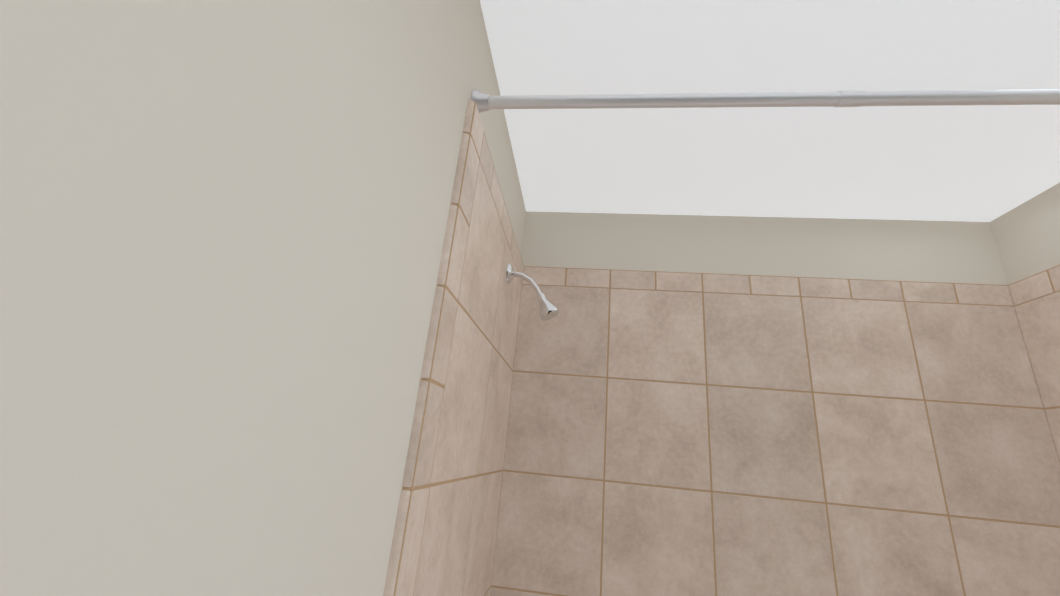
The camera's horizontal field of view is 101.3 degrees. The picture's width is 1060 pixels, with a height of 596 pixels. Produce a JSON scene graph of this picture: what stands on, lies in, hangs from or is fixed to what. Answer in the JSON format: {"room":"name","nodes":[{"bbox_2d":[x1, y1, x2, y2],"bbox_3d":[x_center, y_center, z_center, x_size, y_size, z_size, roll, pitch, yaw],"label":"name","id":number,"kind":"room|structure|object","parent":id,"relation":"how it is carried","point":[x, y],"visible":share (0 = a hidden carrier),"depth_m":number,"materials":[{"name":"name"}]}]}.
{"room":"bathroom","nodes":[
{"label":"bathroom","id":0,"kind":"room"},
{"bbox_2d":[0,0,525,595],"bbox_3d":[-0.314,0.401,0.017,0.100,2.490,2.815,3,-19,7],"label":"wall","id":1,"kind":"structure","parent":0,"point":[222,228],"depth_m":0.29,"materials":[{"name":"beige paint"}]},
{"bbox_2d":[383,100,523,595],"bbox_3d":[-0.171,0.816,0.821,0.015,2.263,0.772,3,-19,7],"label":"wall tile","id":2,"kind":"structure","parent":1,"relation":"attached to","point":[444,538],"depth_m":0.84,"materials":[{"name":"brown tile"}]},
{"bbox_2d":[506,263,558,320],"bbox_3d":[0.009,-0.018,1.230,0.154,0.164,0.060,3,-19,7],"label":"shower head","id":3,"kind":"object","parent":2,"relation":"attached to","point":[548,310],"visible":1,"depth_m":1.21},
{"bbox_2d":[472,89,1059,113],"bbox_3d":[0.658,-0.356,0.776,1.553,0.048,0.048,3,-19,7],"label":"rail","id":4,"kind":"object","parent":1,"relation":"attached to","point":[487,102],"visible":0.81,"depth_m":0.79,"materials":[{"name":"silver metal"}]},
{"bbox_2d":[480,0,1059,221],"bbox_3d":[0.621,-0.777,0.336,1.754,0.100,2.815,3,-19,7],"label":"ceiling","id":5,"kind":"structure","parent":0,"point":[978,163],"depth_m":1.07,"materials":[{"name":"white paint"}]},
{"bbox_2d":[490,211,1059,591],"bbox_3d":[0.649,0.898,1.180,1.554,2.490,0.100,3,-19,7],"label":"wall","id":6,"kind":"structure","parent":0,"point":[929,251],"depth_m":1.49,"materials":[{"name":"beige paint"}]},
{"bbox_2d":[490,266,1059,595],"bbox_3d":[0.633,0.986,1.089,1.524,2.263,0.015,3,-19,7],"label":"wall tile","id":7,"kind":"structure","parent":6,"relation":"attached to","point":[687,434],"depth_m":1.27,"materials":[{"name":"brown tile"}]},
{"bbox_2d":[990,183,1059,284],"bbox_3d":[1.325,0.481,-0.197,0.100,2.490,2.815,3,-19,7],"label":"wall","id":8,"kind":"structure","parent":0,"point":[1026,234],"depth_m":1.31,"materials":[{"name":"beige paint"}]},
{"bbox_2d":[1008,265,1059,460],"bbox_3d":[1.353,0.890,0.621,0.015,2.263,0.772,3,-19,7],"label":"wall tile","id":9,"kind":"structure","parent":8,"relation":"attached to","point":[1036,299],"depth_m":1.24,"materials":[{"name":"brown tile"}]}
]}

